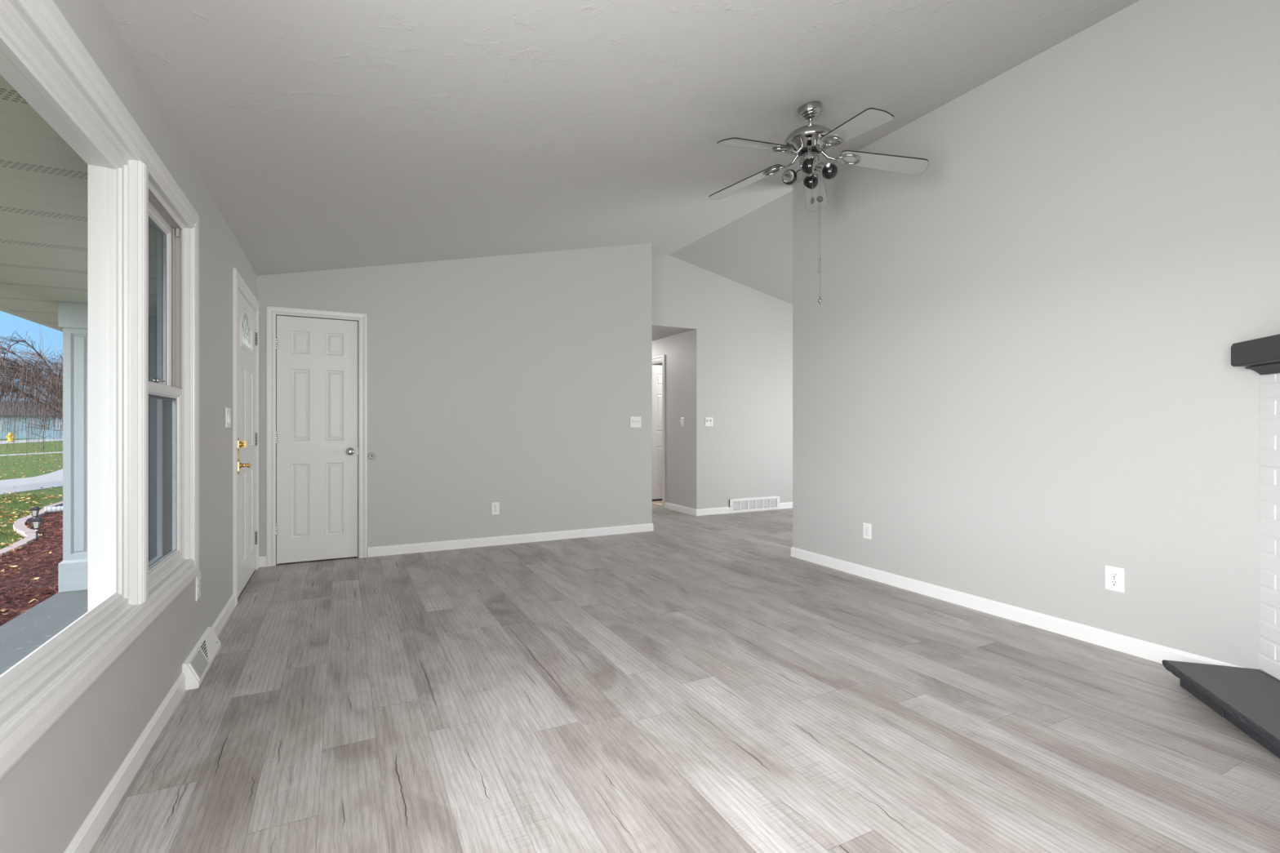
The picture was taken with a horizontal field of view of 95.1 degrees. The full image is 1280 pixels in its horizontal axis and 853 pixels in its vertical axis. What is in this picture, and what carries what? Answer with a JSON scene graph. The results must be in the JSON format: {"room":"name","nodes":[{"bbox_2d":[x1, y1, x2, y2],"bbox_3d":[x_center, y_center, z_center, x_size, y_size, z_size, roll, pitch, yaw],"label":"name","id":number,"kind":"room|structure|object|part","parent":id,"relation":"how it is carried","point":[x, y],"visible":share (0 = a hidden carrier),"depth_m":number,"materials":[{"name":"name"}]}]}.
{"room":"living room","nodes":[
{"label":"living room","id":0,"kind":"room"},
{"bbox_2d":[0,0,257,852],"bbox_3d":[-2.672,-0.055,3.801,0.105,2.350,10.200,0,0,-27],"label":"wall","id":1,"kind":"structure","parent":0,"point":[46,797],"depth_m":2.03,"materials":[{"name":"grey paint"}]},
{"bbox_2d":[0,0,199,779],"bbox_3d":[-1.357,-0.146,1.236,0.129,1.656,3.209,0,0,-27],"label":"window","id":2,"kind":"structure","parent":1,"relation":"in","point":[42,58],"depth_m":1.86,"materials":[{"name":"white paint"}]},
{"bbox_3d":[-1.915,-0.492,2.271,0.024,0.754,0.647,0,0,-27],"label":"sash","id":3,"kind":"part","parent":2,"relation":"part of","materials":[{"name":"white plastic"}]},
{"bbox_3d":[-1.884,0.206,2.286,0.028,0.742,0.647,0,0,-27],"label":"sash","id":4,"kind":"part","parent":2,"relation":"part of","materials":[{"name":"white plastic"}]},
{"bbox_2d":[63,593,235,852],"bbox_3d":[-1.414,1.079,1.461,0.012,0.082,4.887,0,0,-27],"label":"baseboard","id":5,"kind":"structure","parent":1,"relation":"attached to","point":[86,837],"depth_m":1.84,"materials":[{"name":"white paint"}]},
{"bbox_2d":[195,571,200,601],"bbox_3d":[-2.070,0.748,2.744,0.008,0.122,0.080,0,0,-27],"label":"wall outlet","id":6,"kind":"object","parent":1,"relation":"attached to","point":[198,577],"visible":0.99,"depth_m":2.73,"materials":[{"name":"white plastic"}]},
{"bbox_2d":[225,407,231,427],"bbox_3d":[-2.437,-0.052,3.468,0.012,0.117,0.135,0,0,-27],"label":"light switch","id":7,"kind":"object","parent":1,"relation":"attached to","point":[228,411],"visible":1,"depth_m":3.44,"materials":[{"name":"white plastic"}]},
{"bbox_2d":[232,267,259,606],"bbox_3d":[-2.804,0.067,4.136,0.174,2.106,1.145,0,0,-27],"label":"door","id":8,"kind":"structure","parent":1,"relation":"in","point":[246,307],"depth_m":4.05,"materials":[{"name":"white paint"}]},
{"bbox_3d":[-2.590,0.191,3.835,0.066,0.234,0.144,0,0,-27],"label":"handle","id":9,"kind":"part","parent":8,"relation":"part of","materials":[{"name":"gold metal"}]},
{"bbox_3d":[-2.775,-0.677,4.108,0.006,0.225,0.490,0,0,-27],"label":"fanlight pane","id":10,"kind":"part","parent":8,"relation":"part of","materials":[{"name":"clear glass"}]},
{"bbox_3d":[-3.472,-1.375,3.281,1.792,0.510,15.400,0,0,-27],"label":"porch roof","id":11,"kind":"structure","parent":1,"relation":"attached to","visible":0},
{"bbox_2d":[0,306,62,331],"bbox_3d":[-4.228,-1.030,2.896,0.035,0.180,15.000,0,0,-27],"label":"fascia","id":12,"kind":"object","parent":11,"relation":"attached to","point":[2,309],"depth_m":5.14,"materials":[{"name":"grey"}]},
{"bbox_2d":[148,315,156,561],"bbox_3d":[-5.245,0.280,7.642,0.992,2.480,5.620,0,0,-27],"label":"wall","id":13,"kind":"structure","parent":0,"point":[152,318],"depth_m":5.03,"materials":[{"name":"blue"}]},
{"bbox_2d":[257,243,652,556],"bbox_3d":[-1.485,-0.450,5.515,3.567,3.139,0.110,0,0,-27],"label":"wall","id":14,"kind":"structure","parent":0,"point":[517,381],"depth_m":5.55,"materials":[{"name":"grey paint"}]},
{"bbox_2d":[266,305,366,566],"bbox_3d":[-2.678,0.077,4.872,0.728,2.086,0.173,0,0,-27],"label":"door","id":15,"kind":"structure","parent":14,"relation":"in","point":[316,359],"depth_m":4.84,"materials":[{"name":"white paint"}]},
{"bbox_3d":[-2.443,0.212,4.931,0.066,0.066,0.066,0,0,-27],"label":"knob","id":16,"kind":"part","parent":15,"relation":"part of","materials":[{"name":"silver metal"}]},
{"bbox_2d":[368,452,375,459],"bbox_3d":[-2.305,0.253,5.030,0.062,0.062,0.010,0,0,-27],"label":"door stop","id":17,"kind":"object","parent":14,"relation":"attached to","point":[371,455],"visible":1,"depth_m":5.03,"materials":[{"name":"grey"}]},
{"bbox_2d":[259,523,653,567],"bbox_3d":[-2.375,1.079,7.275,3.579,0.082,4.079,0,0,-27],"label":"baseboard","id":18,"kind":"structure","parent":14,"relation":"attached to","point":[562,535],"depth_m":5.52,"materials":[{"name":"white paint"}]},
{"bbox_2d":[491,502,499,515],"bbox_3d":[-1.363,0.773,5.511,0.073,0.117,0.008,0,0,-27],"label":"wall outlet","id":19,"kind":"object","parent":14,"relation":"attached to","point":[495,505],"visible":1,"depth_m":5.51,"materials":[{"name":"white plastic"}]},
{"bbox_2d":[630,416,640,427],"bbox_3d":[-0.042,-0.048,6.179,0.128,0.117,0.018,0,0,-27],"label":"light switch","id":20,"kind":"object","parent":14,"relation":"attached to","point":[635,421],"visible":1,"depth_m":6.18,"materials":[{"name":"white plastic"}]},
{"bbox_2d":[101,0,1138,304],"bbox_3d":[1.738,-1.718,4.092,8.228,1.081,6.954,0,0,-27],"label":"ceiling","id":21,"kind":"structure","parent":0,"point":[325,135],"depth_m":2.85,"materials":[{"name":"grey paint"}]},
{"bbox_2d":[708,100,928,304],"bbox_3d":[0.955,-1.280,3.346,1.244,1.160,1.261,0,0,-27],"label":"ceiling fan","id":22,"kind":"object","parent":21,"relation":"hanging from","point":[807,142],"visible":1,"depth_m":3.33,"materials":[{"name":"silver metal"}]},
{"bbox_3d":[0.654,-1.516,3.640,0.484,0.103,0.140,0,0,39],"label":"fan blade","id":23,"kind":"part","parent":22,"relation":"part of","materials":[{"name":"white wood"}]},
{"bbox_3d":[0.628,-1.516,3.150,0.484,0.103,0.140,0,0,-33],"label":"fan blade","id":24,"kind":"part","parent":22,"relation":"part of","materials":[{"name":"white wood"}]},
{"bbox_3d":[0.878,-1.456,3.422,0.086,0.086,0.070,0,0,35],"label":"lamp shade","id":25,"kind":"part","parent":22,"relation":"part of","materials":[{"name":"black"}]},
{"bbox_3d":[0.942,-1.456,3.272,0.073,0.086,0.086,0,0,26],"label":"lamp shade","id":26,"kind":"part","parent":22,"relation":"part of","materials":[{"name":"black"}]},
{"bbox_3d":[1.018,-1.456,3.481,0.086,0.086,0.082,0,0,-27],"label":"lamp shade","id":27,"kind":"part","parent":22,"relation":"part of","materials":[{"name":"black"}]},
{"bbox_3d":[1.128,-1.516,3.767,0.140,0.103,0.484,0,0,21],"label":"fan blade","id":28,"kind":"part","parent":22,"relation":"part of","materials":[{"name":"silver metal"}]},
{"bbox_3d":[1.030,-1.016,3.347,0.005,0.522,0.006,0,0,-27],"label":"pull chain","id":29,"kind":"part","parent":22,"relation":"part of","materials":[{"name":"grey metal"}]},
{"bbox_3d":[1.025,-1.403,3.332,0.002,0.176,0.002,0,0,-27],"label":"pull chain","id":30,"kind":"part","parent":22,"relation":"part of","materials":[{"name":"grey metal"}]},
{"bbox_3d":[1.038,-1.482,3.328,0.023,0.049,0.098,0,0,-44],"label":"spot arm","id":31,"kind":"part","parent":22,"relation":"part of","materials":[{"name":"silver metal"}]},
{"bbox_3d":[1.083,-1.456,3.338,0.084,0.086,0.086,0,0,-27],"label":"lamp shade","id":32,"kind":"part","parent":22,"relation":"part of","materials":[{"name":"black"}]},
{"bbox_3d":[1.086,-1.516,2.974,0.140,0.103,0.484,0,0,-15],"label":"fan blade","id":33,"kind":"part","parent":22,"relation":"part of","materials":[{"name":"white wood"}]},
{"bbox_3d":[1.395,-1.516,3.355,0.484,0.103,0.140,0,0,3],"label":"fan blade","id":34,"kind":"part","parent":22,"relation":"part of","materials":[{"name":"white wood"}]},
{"bbox_2d":[652,326,691,341],"bbox_3d":[0.488,-1.278,9.235,3.546,0.105,3.386,0,0,-27],"label":"ceiling","id":35,"kind":"structure","parent":0,"point":[658,333],"depth_m":7.57,"materials":[{"name":"grey paint"}]},
{"bbox_2d":[652,329,692,507],"bbox_3d":[-0.057,-0.080,8.963,0.110,2.400,3.376,0,0,-27],"label":"wall","id":36,"kind":"structure","parent":0,"point":[677,348],"depth_m":7.72,"materials":[{"name":"grey paint"}]},
{"bbox_2d":[652,355,665,507],"bbox_3d":[0.490,0.068,8.541,0.737,2.105,0.745,0,0,-27],"label":"door","id":37,"kind":"structure","parent":36,"relation":"in","point":[658,371],"depth_m":8.72,"materials":[{"name":"white paint"}]},
{"bbox_2d":[664,502,696,515],"bbox_3d":[-0.061,1.079,8.836,0.012,0.082,3.398,0,0,-27],"label":"baseboard","id":38,"kind":"structure","parent":36,"relation":"attached to","point":[691,511],"depth_m":7.66,"materials":[{"name":"white paint"}]},
{"bbox_2d":[680,417,684,426],"bbox_3d":[0.542,-0.057,7.636,0.027,0.116,0.073,0,0,-27],"label":"dimmer switch","id":39,"kind":"object","parent":36,"relation":"attached to","point":[682,420],"visible":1,"depth_m":7.62,"materials":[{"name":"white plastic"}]},
{"bbox_2d":[89,504,1279,852],"bbox_3d":[0.974,1.170,5.591,8.228,0.100,10.320,0,0,-27],"label":"floor","id":40,"kind":"structure","parent":0,"point":[691,683],"depth_m":2.23,"materials":[{"name":"grey laminate"}]},
{"bbox_2d":[182,626,221,690],"bbox_3d":[-2.029,1.063,2.720,0.060,0.114,0.520,0,0,-27],"label":"floor vent","id":41,"kind":"object","parent":40,"relation":"in","point":[195,667],"visible":0.97,"depth_m":2.63,"materials":[{"name":"white plastic"}]},
{"bbox_2d":[652,500,662,506],"bbox_3d":[0.964,1.116,9.433,2.317,0.008,3.266,0,0,-27],"label":"floor","id":42,"kind":"structure","parent":40,"relation":"on","point":[659,503],"depth_m":8.48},
{"bbox_2d":[1161,333,1279,758],"bbox_3d":[2.231,0.384,1.478,0.547,1.472,2.150,0,0,18],"label":"fireplace","id":43,"kind":"object","parent":40,"relation":"on","point":[1249,699],"visible":1,"depth_m":2.39,"materials":[{"name":"white paint"}]},
{"bbox_2d":[1231,333,1279,366],"bbox_3d":[2.243,-0.303,1.473,0.106,0.098,2.123,0,0,18],"label":"mantel shelf","id":44,"kind":"object","parent":43,"relation":"attached to","point":[1264,351],"depth_m":2.35,"materials":[{"name":"grey paint"}]},
{"bbox_3d":[2.270,-0.234,1.464,0.062,0.036,2.123,0,0,18],"label":"cove moulding","id":45,"kind":"part","parent":43,"relation":"part of","materials":[{"name":"grey paint"}]},
{"bbox_2d":[652,254,792,509],"bbox_3d":[1.771,-0.514,7.938,4.436,3.269,0.110,0,0,-27],"label":"wall","id":46,"kind":"structure","parent":0,"point":[742,335],"depth_m":7.60,"materials":[{"name":"grey paint"}]},
{"bbox_2d":[705,417,713,426],"bbox_3d":[0.883,-0.060,7.409,0.118,0.116,0.027,0,0,-27],"label":"light switch","id":47,"kind":"object","parent":46,"relation":"attached to","point":[708,420],"visible":1,"depth_m":7.41,"materials":[{"name":"white plastic"}]},
{"bbox_2d":[696,502,792,515],"bbox_3d":[2.239,1.079,8.108,3.449,0.082,0.012,0,0,-27],"label":"baseboard","id":48,"kind":"structure","parent":46,"relation":"attached to","point":[701,512],"depth_m":7.48,"materials":[{"name":"white paint"}]},
{"bbox_2d":[728,495,779,513],"bbox_3d":[1.525,1.030,7.741,0.820,0.180,0.019,0,0,-27],"label":"air vent","id":49,"kind":"object","parent":46,"relation":"in","point":[767,503],"visible":1,"depth_m":7.73,"materials":[{"name":"white plastic"}]},
{"bbox_2d":[792,0,1279,681],"bbox_3d":[2.375,-0.500,3.115,0.139,3.241,4.394,0,0,-27],"label":"wall","id":50,"kind":"structure","parent":0,"point":[1013,366],"depth_m":3.12,"materials":[{"name":"grey paint"}]},
{"bbox_2d":[862,522,871,539],"bbox_3d":[1.677,0.773,4.323,0.008,0.117,0.073,0,0,-27],"label":"wall outlet","id":51,"kind":"object","parent":50,"relation":"attached to","point":[866,526],"visible":1,"depth_m":4.32,"materials":[{"name":"white plastic"}]},
{"bbox_2d":[791,546,1246,668],"bbox_3d":[2.373,1.079,3.120,0.163,0.082,4.406,0,0,-27],"label":"baseboard","id":52,"kind":"structure","parent":50,"relation":"attached to","point":[1154,652],"depth_m":3.32,"materials":[{"name":"white paint"}]},
{"bbox_2d":[1105,565,1124,593],"bbox_3d":[2.383,0.767,2.938,0.008,0.122,0.083,0,0,-27],"label":"wall outlet","id":53,"kind":"object","parent":50,"relation":"attached to","point":[1114,576],"visible":1,"depth_m":2.93,"materials":[{"name":"white plastic"}]},
{"bbox_2d":[1110,579,1118,586],"bbox_3d":[2.381,0.786,2.937,0.003,0.028,0.034,0,0,-27],"label":"socket","id":54,"kind":"object","parent":53,"relation":"attached to","point":[1113,582],"depth_m":2.94,"materials":[{"name":"white plastic"}]},
{"bbox_2d":[1110,572,1118,578],"bbox_3d":[2.381,0.748,2.937,0.003,0.028,0.034,0,0,-27],"label":"socket","id":55,"kind":"object","parent":53,"relation":"attached to","point":[1113,575],"depth_m":2.94,"materials":[{"name":"white plastic"}]},
{"label":"outside","id":56,"kind":"structure","parent":0,"visible":0},
{"bbox_2d":[0,468,62,494],"bbox_3d":[-18.108,1.442,8.582,9.238,0.020,32.101,0,0,4],"label":"driveway","id":57,"kind":"structure","parent":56,"point":[55,479],"depth_m":14.66,"materials":[{"name":"concrete"}]},
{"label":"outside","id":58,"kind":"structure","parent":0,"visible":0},
{"bbox_2d":[0,438,62,549],"bbox_3d":[-103.460,1.630,37.071,169.292,0.380,280.000,0,0,-27],"label":"lawn","id":59,"kind":"structure","parent":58,"point":[36,464],"depth_m":20.23,"materials":[{"name":"green plant"}]},
{"bbox_2d":[0,547,16,554],"bbox_3d":[-7.157,1.417,6.580,0.115,0.046,0.288,0,0,-31],"label":"edging stone","id":60,"kind":"object","parent":59,"relation":"on","point":[6,551],"visible":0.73,"depth_m":6.58,"materials":[{"name":"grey concrete"}]},
{"bbox_2d":[4,543,26,548],"bbox_3d":[-7.311,1.417,6.838,0.115,0.046,0.288,0,0,-31],"label":"edging stone","id":61,"kind":"object","parent":59,"relation":"on","point":[17,545],"visible":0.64,"depth_m":6.84,"materials":[{"name":"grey concrete"}]},
{"bbox_2d":[13,523,25,528],"bbox_3d":[-8.779,1.415,8.274,0.288,0.050,0.115,0,0,41],"label":"edging stone","id":62,"kind":"object","parent":59,"relation":"on","point":[20,524],"visible":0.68,"depth_m":8.30,"materials":[{"name":"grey concrete"}]},
{"bbox_2d":[13,520,26,524],"bbox_3d":[-8.998,1.417,8.485,0.115,0.046,0.288,0,0,-43],"label":"edging stone","id":63,"kind":"object","parent":59,"relation":"on","point":[15,522],"visible":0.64,"depth_m":8.47,"materials":[{"name":"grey concrete"}]},
{"bbox_2d":[13,524,26,531],"bbox_3d":[-8.551,1.412,8.077,0.288,0.056,0.115,0,0,40],"label":"edging stone","id":64,"kind":"object","parent":59,"relation":"on","point":[24,526],"visible":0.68,"depth_m":8.06,"materials":[{"name":"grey concrete"}]},
{"bbox_2d":[0,493,44,549],"bbox_3d":[-9.825,1.417,8.825,9.964,0.045,1.971,0,0,39],"label":"grass blades","id":65,"kind":"object","parent":59,"relation":"on","point":[6,500],"visible":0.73,"depth_m":9.60,"materials":[{"name":"green plant"}]},
{"bbox_2d":[15,518,28,522],"bbox_3d":[-9.201,1.414,8.709,0.115,0.052,0.288,0,0,-41],"label":"edging stone","id":66,"kind":"object","parent":59,"relation":"on","point":[23,519],"visible":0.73,"depth_m":8.66,"materials":[{"name":"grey concrete"}]},
{"bbox_2d":[15,527,31,533],"bbox_3d":[-8.310,1.412,7.891,0.288,0.056,0.115,0,0,35],"label":"edging stone","id":67,"kind":"object","parent":59,"relation":"on","point":[18,531],"visible":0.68,"depth_m":7.88,"materials":[{"name":"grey concrete"}]},
{"bbox_2d":[13,538,34,545],"bbox_3d":[-7.468,1.413,7.092,0.115,0.054,0.288,0,0,-32],"label":"edging stone","id":68,"kind":"object","parent":59,"relation":"on","point":[27,541],"visible":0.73,"depth_m":7.07,"materials":[{"name":"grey concrete"}]},
{"bbox_2d":[19,515,33,519],"bbox_3d":[-9.382,1.416,8.960,0.115,0.048,0.287,0,0,-29],"label":"edging stone","id":69,"kind":"object","parent":59,"relation":"on","point":[30,517],"visible":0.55,"depth_m":8.91,"materials":[{"name":"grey concrete"}]},
{"bbox_2d":[20,528,35,536],"bbox_3d":[-8.065,1.409,7.718,0.288,0.063,0.115,0,0,35],"label":"edging stone","id":70,"kind":"object","parent":59,"relation":"on","point":[23,532],"visible":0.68,"depth_m":7.67,"materials":[{"name":"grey concrete"}]},
{"bbox_2d":[0,324,62,464],"bbox_3d":[-11.445,-0.380,11.901,4.850,3.621,4.929,0,0,19],"label":"weeping tree","id":71,"kind":"object","parent":59,"relation":"on","point":[11,371],"visible":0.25,"depth_m":11.10,"materials":[{"name":"brown plant"}]},
{"bbox_2d":[0,505,62,625],"bbox_3d":[-6.241,1.437,6.191,3.500,0.030,15.700,0,0,-27],"label":"mulch bed","id":72,"kind":"object","parent":59,"relation":"on","point":[37,553],"visible":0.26,"depth_m":5.69,"materials":[{"name":"brown wood"}]},
{"bbox_2d":[0,511,62,626],"bbox_3d":[-6.714,1.403,6.676,2.588,0.042,8.061,0,0,-27],"label":"chips","id":73,"kind":"object","parent":72,"relation":"on","point":[55,584],"visible":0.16,"depth_m":5.78,"materials":[{"name":"brown wood"}]},
{"bbox_2d":[29,506,40,518],"bbox_3d":[-8.475,1.275,8.196,0.085,0.290,0.085,0,0,-27],"label":"path light","id":74,"kind":"object","parent":72,"relation":"on","point":[34,510],"visible":0.73,"depth_m":8.18,"materials":[{"name":"black plastic"}]},
{"bbox_2d":[30,517,43,541],"bbox_3d":[-7.458,1.275,7.232,0.092,0.290,0.092,0,0,-27],"label":"path light","id":75,"kind":"object","parent":72,"relation":"on","point":[36,522],"visible":0.94,"depth_m":7.22,"materials":[{"name":"black plastic"}]},
{"bbox_2d":[44,506,62,513],"bbox_3d":[-9.166,1.355,10.049,0.104,0.124,1.488,0,0,45],"label":"extension","id":76,"kind":"object","parent":72,"relation":"on","point":[60,508],"visible":0.18,"depth_m":9.57,"materials":[{"name":"grey plastic"}]},
{"bbox_2d":[0,400,62,439],"bbox_3d":[-71.658,-0.780,72.354,19.395,4.400,15.211,0,0,-27],"label":"house","id":77,"kind":"structure","parent":59,"relation":"on","point":[22,434],"depth_m":67.40,"materials":[{"name":"blue"}]},
{"bbox_2d":[0,443,62,614],"bbox_3d":[-28.120,1.400,27.788,65.120,0.030,9.689,0,0,38],"label":"fallen leaves","id":78,"kind":"object","parent":59,"relation":"on","point":[17,495],"visible":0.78,"depth_m":10.94,"materials":[{"name":"yellow plant"}]},
{"bbox_2d":[22,535,39,541],"bbox_3d":[-7.636,1.414,7.333,0.115,0.051,0.288,0,0,-37],"label":"edging stone","id":79,"kind":"object","parent":59,"relation":"on","point":[30,536],"visible":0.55,"depth_m":7.32,"materials":[{"name":"pink concrete"}]},
{"bbox_2d":[24,532,39,537],"bbox_3d":[-7.832,1.414,7.539,0.285,0.053,0.115,0,0,40],"label":"edging stone","id":80,"kind":"object","parent":59,"relation":"on","point":[34,533],"visible":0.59,"depth_m":7.53,"materials":[{"name":"pink concrete"}]},
{"bbox_2d":[26,513,44,516],"bbox_3d":[-9.529,1.412,9.220,0.115,0.055,0.287,0,0,-30],"label":"edging stone","id":81,"kind":"object","parent":59,"relation":"on","point":[39,514],"visible":0.36,"depth_m":9.22,"materials":[{"name":"pink concrete"}]},
{"bbox_2d":[38,510,48,515],"bbox_3d":[-9.687,1.407,9.467,0.115,0.065,0.288,0,0,-36],"label":"edging stone","id":82,"kind":"object","parent":59,"relation":"on","point":[44,512],"visible":0.41,"depth_m":9.44,"materials":[{"name":"pink concrete"}]},
{"bbox_2d":[0,590,88,675],"bbox_3d":[-1.944,1.395,0.906,1.226,0.250,9.380,0,0,-27],"label":"floor","id":83,"kind":"structure","parent":59,"relation":"on","point":[22,635],"depth_m":3.75,"materials":[{"name":"concrete"}]},
{"bbox_2d":[58,301,88,592],"bbox_3d":[-4.394,0.157,4.624,0.230,2.226,0.230,0,0,-27],"label":"porch column","id":84,"kind":"structure","parent":83,"relation":"on","point":[73,317],"depth_m":4.53,"materials":[{"name":"grey"}]},
{"bbox_2d":[0,74,156,328],"bbox_3d":[-3.445,-0.978,3.295,1.734,0.045,15.000,0,0,-27],"label":"soffit","id":85,"kind":"structure","parent":84,"relation":"on","point":[44,181],"depth_m":2.69,"materials":[{"name":"white plastic"}]},
{"bbox_2d":[43,504,57,507],"bbox_3d":[-10.248,1.409,10.175,0.115,0.063,0.288,0,0,-31],"label":"edging stone","id":86,"kind":"object","parent":59,"relation":"on","point":[52,505],"visible":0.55,"depth_m":10.17,"materials":[{"name":"pink concrete"}]},
{"bbox_2d":[49,502,62,506],"bbox_3d":[-10.399,1.409,10.434,0.115,0.061,0.288,0,0,-30],"label":"edging stone","id":87,"kind":"object","parent":59,"relation":"on","point":[58,504],"visible":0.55,"depth_m":10.41,"materials":[{"name":"pink concrete"}]},
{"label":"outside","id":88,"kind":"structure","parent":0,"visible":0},
{"bbox_2d":[0,438,62,444],"bbox_3d":[-65.896,1.442,67.433,7.800,0.020,100.000,0,0,-27],"label":"road","id":89,"kind":"structure","parent":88,"point":[46,439],"depth_m":57.01,"materials":[{"name":"grey asphalt"}]},
{"bbox_2d":[5,431,15,441],"bbox_3d":[-58.643,0.970,54.519,0.703,0.900,0.500,0,0,-27],"label":"fire hydrant","id":90,"kind":"object","parent":89,"relation":"on","point":[9,434],"visible":0.7,"depth_m":54.42,"materials":[{"name":"yellow metal"}]},
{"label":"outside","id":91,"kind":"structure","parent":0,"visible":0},
{"bbox_2d":[0,451,62,456],"bbox_3d":[-31.206,1.440,25.792,1.276,0.020,41.016,0,0,-9],"label":"sidewalk","id":92,"kind":"structure","parent":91,"point":[59,451],"depth_m":30.14,"materials":[{"name":"concrete"}]}
]}

